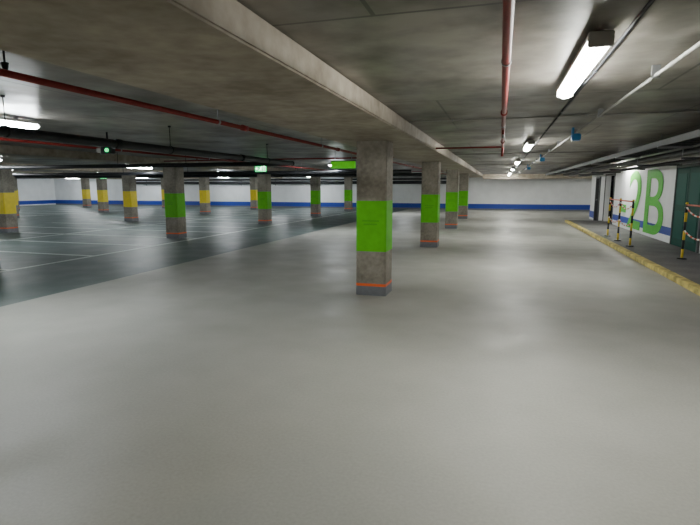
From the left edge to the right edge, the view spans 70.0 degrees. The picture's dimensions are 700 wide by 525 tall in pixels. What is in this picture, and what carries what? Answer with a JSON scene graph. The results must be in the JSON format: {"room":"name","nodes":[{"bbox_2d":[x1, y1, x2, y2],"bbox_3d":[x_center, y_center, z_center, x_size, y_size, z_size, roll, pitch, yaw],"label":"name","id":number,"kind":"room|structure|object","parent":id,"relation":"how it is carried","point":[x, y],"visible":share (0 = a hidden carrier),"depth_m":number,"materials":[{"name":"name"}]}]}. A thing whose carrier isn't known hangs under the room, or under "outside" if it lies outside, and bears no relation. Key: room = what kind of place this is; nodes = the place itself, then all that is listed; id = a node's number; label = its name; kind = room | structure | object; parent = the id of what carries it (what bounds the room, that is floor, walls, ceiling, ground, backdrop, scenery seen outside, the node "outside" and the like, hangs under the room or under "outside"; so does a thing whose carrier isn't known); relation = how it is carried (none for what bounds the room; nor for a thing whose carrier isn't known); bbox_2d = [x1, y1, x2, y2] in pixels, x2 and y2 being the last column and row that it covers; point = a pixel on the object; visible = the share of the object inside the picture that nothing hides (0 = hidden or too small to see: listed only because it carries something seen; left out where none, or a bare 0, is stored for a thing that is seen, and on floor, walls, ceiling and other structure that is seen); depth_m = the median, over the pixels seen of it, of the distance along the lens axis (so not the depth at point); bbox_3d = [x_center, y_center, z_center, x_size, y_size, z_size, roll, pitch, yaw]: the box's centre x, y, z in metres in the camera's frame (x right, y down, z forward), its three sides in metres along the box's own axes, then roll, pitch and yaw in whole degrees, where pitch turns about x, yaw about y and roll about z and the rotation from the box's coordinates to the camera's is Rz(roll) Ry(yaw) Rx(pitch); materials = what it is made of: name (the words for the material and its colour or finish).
{"room":"parking garage","nodes":[
{"label":"parking garage","id":0,"kind":"room"},
{"bbox_2d":[0,50,8,69],"bbox_3d":[-1.882,-1.129,2.719,0.057,0.220,0.060,3,9,16],"label":"ceiling hook","id":1,"kind":"object","parent":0,"point":[5,65],"depth_m":2.72,"materials":[{"name":"black metal"}]},
{"bbox_2d":[17,178,55,205],"bbox_3d":[-33.542,-3.280,24.128,0.200,2.770,45.500,3,9,16],"label":"wall","id":2,"kind":"structure","parent":0,"point":[28,189],"depth_m":43.80,"materials":[{"name":"white paint"}]},
{"bbox_2d":[19,200,55,204],"bbox_3d":[-33.441,-2.311,24.244,0.012,0.320,45.500,3,9,16],"label":"baseboard","id":3,"kind":"structure","parent":2,"relation":"attached to","point":[36,201],"depth_m":44.07,"materials":[{"name":"blue paint"}]},
{"bbox_2d":[75,178,121,178],"bbox_3d":[-26.355,-4.047,21.845,0.800,0.170,45.500,3,9,16],"label":"ceiling beam","id":4,"kind":"structure","parent":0,"point":[75,178],"depth_m":39.90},
{"bbox_2d":[54,175,591,204],"bbox_3d":[-3.679,-5.514,38.901,48.900,2.770,0.200,3,9,16],"label":"wall","id":5,"kind":"structure","parent":0,"point":[481,191],"depth_m":36.73,"materials":[{"name":"white paint"}]},
{"bbox_2d":[136,178,445,185],"bbox_3d":[-5.538,-6.267,39.031,26.800,0.520,0.400,3,9,16],"label":"pipes","id":6,"kind":"object","parent":5,"relation":"attached to","point":[223,181],"visible":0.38,"depth_m":38.82,"materials":[{"name":"grey metal"}]},
{"bbox_2d":[56,200,589,210],"bbox_3d":[-3.711,-4.485,38.950,48.500,0.420,0.020,3,9,16],"label":"baseboard","id":7,"kind":"structure","parent":5,"relation":"attached to","point":[531,207],"depth_m":38.04,"materials":[{"name":"blue paint"}]},
{"bbox_2d":[0,205,699,524],"bbox_3d":[-10.207,-0.944,17.446,48.500,0.150,45.500,3,9,16],"label":"floor","id":8,"kind":"structure","parent":0,"point":[520,367],"depth_m":4.33,"materials":[{"name":"grey concrete"}]},
{"bbox_2d":[0,169,18,232],"bbox_3d":[-12.214,-2.197,17.703,0.458,2.250,0.458,3,9,16],"label":"concrete column","id":9,"kind":"structure","parent":8,"relation":"on","point":[8,213],"depth_m":17.59,"materials":[{"name":"grey concrete"}]},
{"bbox_2d":[13,176,19,217],"bbox_3d":[-17.506,-3.416,25.763,0.458,2.250,0.458,3,9,16],"label":"concrete column","id":10,"kind":"structure","parent":8,"relation":"on","point":[14,178],"depth_m":25.84,"materials":[{"name":"yellow paint"}]},
{"bbox_2d":[16,179,19,210],"bbox_3d":[-22.798,-4.635,33.823,0.458,2.250,0.458,3,9,16],"label":"concrete column","id":11,"kind":"structure","parent":8,"relation":"on","point":[16,179],"depth_m":33.90,"materials":[{"name":"grey concrete"}]},
{"bbox_2d":[81,179,91,206],"bbox_3d":[-20.998,-5.538,39.792,0.458,2.250,0.458,3,9,16],"label":"concrete column","id":12,"kind":"structure","parent":8,"relation":"on","point":[85,183],"depth_m":39.64,"materials":[{"name":"grey concrete"}]},
{"bbox_2d":[96,178,108,211],"bbox_3d":[-15.706,-4.319,31.733,0.458,2.250,0.458,3,9,16],"label":"concrete column","id":13,"kind":"structure","parent":8,"relation":"on","point":[102,192],"depth_m":31.58,"materials":[{"name":"grey concrete"}]},
{"bbox_2d":[122,175,138,220],"bbox_3d":[-10.415,-3.100,23.673,0.458,2.250,0.458,3,9,16],"label":"concrete column","id":14,"kind":"structure","parent":8,"relation":"on","point":[129,189],"depth_m":23.52,"materials":[{"name":"grey concrete"}]},
{"bbox_2d":[160,178,164,207],"bbox_3d":[-13.907,-5.221,37.702,0.458,2.250,0.458,3,9,16],"label":"concrete column","id":15,"kind":"structure","parent":8,"relation":"on","point":[162,181],"depth_m":37.51,"materials":[{"name":"grey concrete"}]},
{"bbox_2d":[163,167,186,238],"bbox_3d":[-5.506,-1.898,15.726,0.458,2.250,0.458,3,9,16],"label":"concrete column","id":16,"kind":"structure","parent":8,"relation":"on","point":[173,177],"depth_m":15.56,"materials":[{"name":"grey concrete"}]},
{"bbox_2d":[0,207,355,271],"bbox_3d":[-13.616,-1.797,22.566,21.000,0.004,32.500,3,9,16],"label":"bay","id":17,"kind":"object","parent":8,"relation":"on","point":[111,207],"visible":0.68,"depth_m":17.69,"materials":[{"name":"white paint"}]},
{"bbox_2d":[199,178,210,213],"bbox_3d":[-8.615,-4.003,29.642,0.458,2.250,0.458,3,9,16],"label":"concrete column","id":18,"kind":"structure","parent":8,"relation":"on","point":[204,187],"depth_m":29.48,"materials":[{"name":"grey concrete"}]},
{"bbox_2d":[250,178,257,209],"bbox_3d":[-6.815,-4.905,35.612,0.458,2.250,0.458,3,9,16],"label":"concrete column","id":19,"kind":"structure","parent":8,"relation":"on","point":[253,181],"depth_m":35.42,"materials":[{"name":"grey concrete"}]},
{"bbox_2d":[257,174,271,223],"bbox_3d":[-3.706,-2.801,21.695,0.458,2.250,0.458,3,9,16],"label":"concrete column","id":20,"kind":"structure","parent":8,"relation":"on","point":[263,180],"depth_m":21.52,"materials":[{"name":"grey concrete"}]},
{"bbox_2d":[310,177,320,215],"bbox_3d":[-1.907,-3.704,27.665,0.458,2.250,0.458,3,9,16],"label":"concrete column","id":21,"kind":"structure","parent":8,"relation":"on","point":[315,182],"depth_m":27.49,"materials":[{"name":"grey concrete"}]},
{"bbox_2d":[344,177,352,210],"bbox_3d":[-0.107,-4.606,33.635,0.458,2.250,0.458,3,9,16],"label":"concrete column","id":22,"kind":"structure","parent":8,"relation":"on","point":[348,192],"depth_m":33.44,"materials":[{"name":"grey concrete"}]},
{"bbox_2d":[356,140,392,295],"bbox_3d":[0.370,-0.653,7.494,0.458,2.250,0.458,3,9,16],"label":"concrete column","id":23,"kind":"structure","parent":8,"relation":"on","point":[374,203],"depth_m":7.30,"materials":[{"name":"grey concrete"}]},
{"bbox_2d":[420,162,440,246],"bbox_3d":[2.170,-1.556,13.463,0.458,2.250,0.458,3,9,16],"label":"concrete column","id":24,"kind":"structure","parent":8,"relation":"on","point":[431,171],"depth_m":13.26,"materials":[{"name":"grey concrete"}]},
{"bbox_2d":[445,170,458,228],"bbox_3d":[3.970,-2.458,19.433,0.458,2.250,0.458,3,9,16],"label":"concrete column","id":25,"kind":"structure","parent":8,"relation":"on","point":[452,176],"depth_m":19.23,"materials":[{"name":"grey concrete"}]},
{"bbox_2d":[458,174,468,218],"bbox_3d":[5.770,-3.361,25.402,0.458,2.250,0.458,3,9,16],"label":"concrete column","id":26,"kind":"structure","parent":8,"relation":"on","point":[463,178],"depth_m":25.19,"materials":[{"name":"grey concrete"}]},
{"bbox_2d":[565,220,699,295],"bbox_3d":[5.749,0.551,6.703,1.519,0.105,33.770,3,9,16],"label":"walkway","id":27,"kind":"object","parent":8,"relation":"on","point":[659,256],"visible":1,"depth_m":11.56,"materials":[{"name":"concrete"}]},
{"bbox_2d":[604,197,634,246],"bbox_3d":[7.543,-1.203,14.008,0.200,1.190,3.000,3,9,16],"label":"barrier","id":28,"kind":"object","parent":27,"relation":"on","point":[610,199],"visible":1,"depth_m":13.95,"materials":[{"name":"black"}]},
{"bbox_2d":[676,202,699,258],"bbox_3d":[6.593,-0.465,9.129,0.200,1.190,3.000,3,9,16],"label":"barrier","id":29,"kind":"object","parent":27,"relation":"on","point":[686,203],"visible":1,"depth_m":10.41,"materials":[{"name":"black"}]},
{"bbox_2d":[0,0,699,174],"bbox_3d":[-10.207,-3.510,17.058,48.500,0.200,45.500,3,9,16],"label":"ceiling","id":30,"kind":"structure","parent":0,"point":[423,60],"depth_m":4.09,"materials":[{"name":"concrete"}]},
{"bbox_2d":[0,116,40,128],"bbox_3d":[-4.071,-1.586,5.420,0.124,0.125,1.544,3,9,16],"label":"ceiling lamp","id":31,"kind":"object","parent":30,"relation":"attached to","point":[15,121],"visible":1,"depth_m":5.88,"materials":[{"name":"grey plastic"}]},
{"bbox_2d":[12,171,198,178],"bbox_3d":[-19.263,-3.731,19.755,0.800,0.170,45.500,3,9,16],"label":"ceiling beam","id":32,"kind":"structure","parent":30,"relation":"attached to","point":[12,171],"depth_m":26.82,"materials":[{"name":"grey concrete"}]},
{"bbox_2d":[96,132,114,153],"bbox_3d":[-3.728,-1.816,7.593,0.290,0.320,0.120,3,9,16],"label":"signal light","id":33,"kind":"object","parent":30,"relation":"attached to","point":[103,150],"visible":0.93,"depth_m":7.57,"materials":[{"name":"black plastic"}]},
{"bbox_2d":[0,163,281,178],"bbox_3d":[-12.172,-3.415,17.664,0.800,0.170,45.500,3,9,16],"label":"ceiling beam","id":34,"kind":"structure","parent":30,"relation":"attached to","point":[3,164],"depth_m":21.37,"materials":[{"name":"grey concrete"}]},
{"bbox_2d":[0,154,288,169],"bbox_3d":[-6.861,-2.526,12.451,11.600,0.368,0.096,3,9,16],"label":"drain pipe","id":35,"kind":"object","parent":30,"relation":"hanging from","point":[213,164],"visible":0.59,"depth_m":11.86,"materials":[{"name":"black plastic"}]},
{"bbox_2d":[0,95,294,165],"bbox_3d":[-3.985,-0.902,1.743,0.113,0.378,19.225,3,9,16],"label":"drain pipe","id":36,"kind":"object","parent":30,"relation":"hanging from","point":[5,131],"visible":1,"depth_m":5.83,"materials":[{"name":"black plastic"}]},
{"bbox_2d":[0,137,349,169],"bbox_3d":[-3.180,-2.703,13.230,0.053,0.252,41.970,3,9,16],"label":"pipe","id":37,"kind":"object","parent":30,"relation":"hanging from","point":[1,138],"visible":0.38,"depth_m":9.46,"materials":[{"name":"red metal"}]},
{"bbox_2d":[0,144,356,177],"bbox_3d":[-5.463,-3.116,15.687,0.800,0.170,45.500,3,9,16],"label":"ceiling beam","id":38,"kind":"structure","parent":30,"relation":"attached to","point":[5,150],"depth_m":12.00,"materials":[{"name":"grey concrete"}]},
{"bbox_2d":[13,167,411,175],"bbox_3d":[-12.824,-3.857,21.224,31.100,0.360,0.120,3,9,16],"label":"drain pipe","id":39,"kind":"object","parent":30,"relation":"hanging from","point":[335,171],"visible":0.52,"depth_m":18.95,"materials":[{"name":"black plastic"}]},
{"bbox_2d":[15,171,421,178],"bbox_3d":[-11.739,-4.387,24.827,31.100,0.390,0.140,3,9,16],"label":"drain pipe","id":40,"kind":"object","parent":30,"relation":"hanging from","point":[394,174],"visible":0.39,"depth_m":23.15,"materials":[{"name":"black plastic"}]},
{"bbox_2d":[0,68,445,174],"bbox_3d":[0.589,-2.297,10.572,0.056,0.259,38.970,3,9,16],"label":"pipe","id":41,"kind":"object","parent":30,"relation":"hanging from","point":[3,72],"visible":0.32,"depth_m":3.58,"materials":[{"name":"red metal"}]},
{"bbox_2d":[0,0,482,177],"bbox_3d":[2.256,-2.772,13.412,1.190,0.170,45.500,3,9,16],"label":"ceiling beam","id":42,"kind":"structure","parent":30,"relation":"attached to","point":[222,55],"depth_m":2.66,"materials":[{"name":"grey concrete"}]},
{"bbox_2d":[255,166,265,171],"bbox_3d":[-2.825,-3.044,15.797,0.380,0.345,0.044,3,9,16],"label":"exit sign","id":43,"kind":"object","parent":30,"relation":"hanging from","point":[257,168],"visible":0.8,"depth_m":15.79,"materials":[{"name":"green plastic"}]},
{"bbox_2d":[164,157,356,161],"bbox_3d":[-2.035,-2.799,13.382,6.900,0.108,0.036,3,9,16],"label":"pipe","id":44,"kind":"object","parent":30,"relation":"hanging from","point":[338,157],"visible":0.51,"depth_m":13.25,"materials":[{"name":"metal"}]},
{"bbox_2d":[331,154,355,168],"bbox_3d":[-0.154,-2.368,11.511,0.600,0.400,0.065,3,9,16],"label":"direction sign","id":45,"kind":"object","parent":30,"relation":"hanging from","point":[351,163],"visible":0.94,"depth_m":11.49,"materials":[{"name":"green plastic"}]},
{"bbox_2d":[436,0,514,156],"bbox_3d":[-0.496,-0.704,0.176,1.170,0.300,18.192,3,9,16],"label":"pipe","id":46,"kind":"object","parent":30,"relation":"hanging from","point":[508,5],"visible":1,"depth_m":2.67,"materials":[{"name":"red metal"}]},
{"bbox_2d":[496,164,542,164],"bbox_3d":[6.127,-3.568,18.193,3.440,0.025,0.030,3,9,16],"label":"conduit","id":47,"kind":"object","parent":30,"relation":"attached to","point":[496,164],"visible":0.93,"depth_m":18.17,"materials":[{"name":"grey metal"}]},
{"bbox_2d":[523,139,534,150],"bbox_3d":[3.298,-2.162,9.232,0.124,0.125,1.544,3,9,16],"label":"ceiling lamp","id":48,"kind":"object","parent":30,"relation":"attached to","point":[530,142],"visible":1,"depth_m":8.72,"materials":[{"name":"grey plastic"}]},
{"bbox_2d":[455,151,605,154],"bbox_3d":[4.270,-2.637,12.034,3.440,0.025,0.030,3,9,16],"label":"conduit","id":49,"kind":"object","parent":30,"relation":"attached to","point":[589,151],"visible":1,"depth_m":11.97,"materials":[{"name":"grey"}]},
{"bbox_2d":[483,174,591,178],"bbox_3d":[13.972,-5.485,31.790,10.650,0.300,0.600,3,9,16],"label":"ceiling beam","id":50,"kind":"structure","parent":30,"relation":"attached to","point":[485,176],"depth_m":32.17,"materials":[{"name":"grey concrete"}]},
{"bbox_2d":[409,110,699,122],"bbox_3d":[2.384,-1.691,5.780,3.440,0.025,0.030,3,9,16],"label":"conduit","id":51,"kind":"object","parent":30,"relation":"attached to","point":[691,110],"visible":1,"depth_m":5.76,"materials":[{"name":"grey"}]},
{"bbox_2d":[571,127,580,140],"bbox_3d":[3.167,-1.798,7.005,0.120,0.180,0.160,3,9,16],"label":"junction box","id":52,"kind":"object","parent":30,"relation":"attached to","point":[574,136],"visible":1,"depth_m":6.96,"materials":[{"name":"blue plastic"}]},
{"bbox_2d":[511,0,654,173],"bbox_3d":[4.008,-2.495,11.095,0.030,0.025,41.970,3,9,16],"label":"conduit","id":53,"kind":"object","parent":30,"relation":"attached to","point":[647,6],"visible":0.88,"depth_m":3.09,"materials":[{"name":"grey metal"}]},
{"bbox_2d":[556,30,614,98],"bbox_3d":[1.504,-1.262,3.282,0.124,0.125,1.544,3,9,16],"label":"ceiling lamp","id":54,"kind":"object","parent":30,"relation":"attached to","point":[596,43],"visible":1,"depth_m":2.85,"materials":[{"name":"grey plastic"}]},
{"bbox_2d":[519,41,699,173],"bbox_3d":[4.372,-2.449,10.992,0.050,0.085,41.970,3,9,16],"label":"conduit","id":55,"kind":"object","parent":30,"relation":"attached to","point":[656,71],"visible":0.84,"depth_m":3.62,"materials":[{"name":"grey metal"}]},
{"bbox_2d":[545,129,699,175],"bbox_3d":[5.448,-2.095,9.138,0.480,0.230,38.970,3,9,16],"label":"cable tray","id":56,"kind":"object","parent":30,"relation":"attached to","point":[686,140],"visible":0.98,"depth_m":8.98,"materials":[{"name":"grey metal"}]},
{"bbox_2d":[563,146,699,176],"bbox_3d":[5.934,-1.835,7.817,0.900,0.350,36.670,3,9,16],"label":"rack","id":57,"kind":"object","parent":30,"relation":"hanging from","point":[689,155],"visible":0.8,"depth_m":11.37,"materials":[{"name":"grey metal"}]},
{"bbox_2d":[589,159,699,253],"bbox_3d":[10.684,-1.284,11.096,5.300,2.420,45.500,3,9,16],"label":"wall","id":58,"kind":"structure","parent":0,"point":[623,190],"depth_m":16.61,"materials":[{"name":"white paint"}]},
{"bbox_2d":[593,177,600,220],"bbox_3d":[11.613,-2.989,23.539,0.095,2.070,1.040,3,9,16],"label":"door","id":59,"kind":"structure","parent":58,"relation":"in","point":[598,179],"depth_m":23.45,"materials":[{"name":"grey paint"}]},
{"bbox_2d":[602,173,615,223],"bbox_3d":[10.916,-2.711,21.100,0.030,2.049,1.940,3,9,16],"label":"trim","id":60,"kind":"structure","parent":58,"relation":"attached to","point":[611,173],"depth_m":20.43,"materials":[{"name":"grey paint"}]},
{"bbox_2d":[589,210,670,235],"bbox_3d":[7.639,-0.494,10.286,0.012,0.900,32.000,3,9,16],"label":"baseboard","id":61,"kind":"structure","parent":58,"relation":"attached to","point":[664,230],"depth_m":16.20,"materials":[{"name":"blue paint"}]},
{"bbox_2d":[621,169,662,234],"bbox_3d":[9.528,-2.057,16.494,0.008,1.955,5.413,3,9,16],"label":"painted sign","id":62,"kind":"object","parent":58,"relation":"attached to","point":[655,173],"visible":0.98,"depth_m":15.38,"materials":[{"name":"green paint"}]},
{"bbox_2d":[669,163,699,252],"bbox_3d":[8.199,-1.365,12.202,0.095,2.049,1.940,3,9,16],"label":"door","id":63,"kind":"structure","parent":58,"relation":"in","point":[687,181],"depth_m":12.16,"materials":[{"name":"green paint"}]}
]}

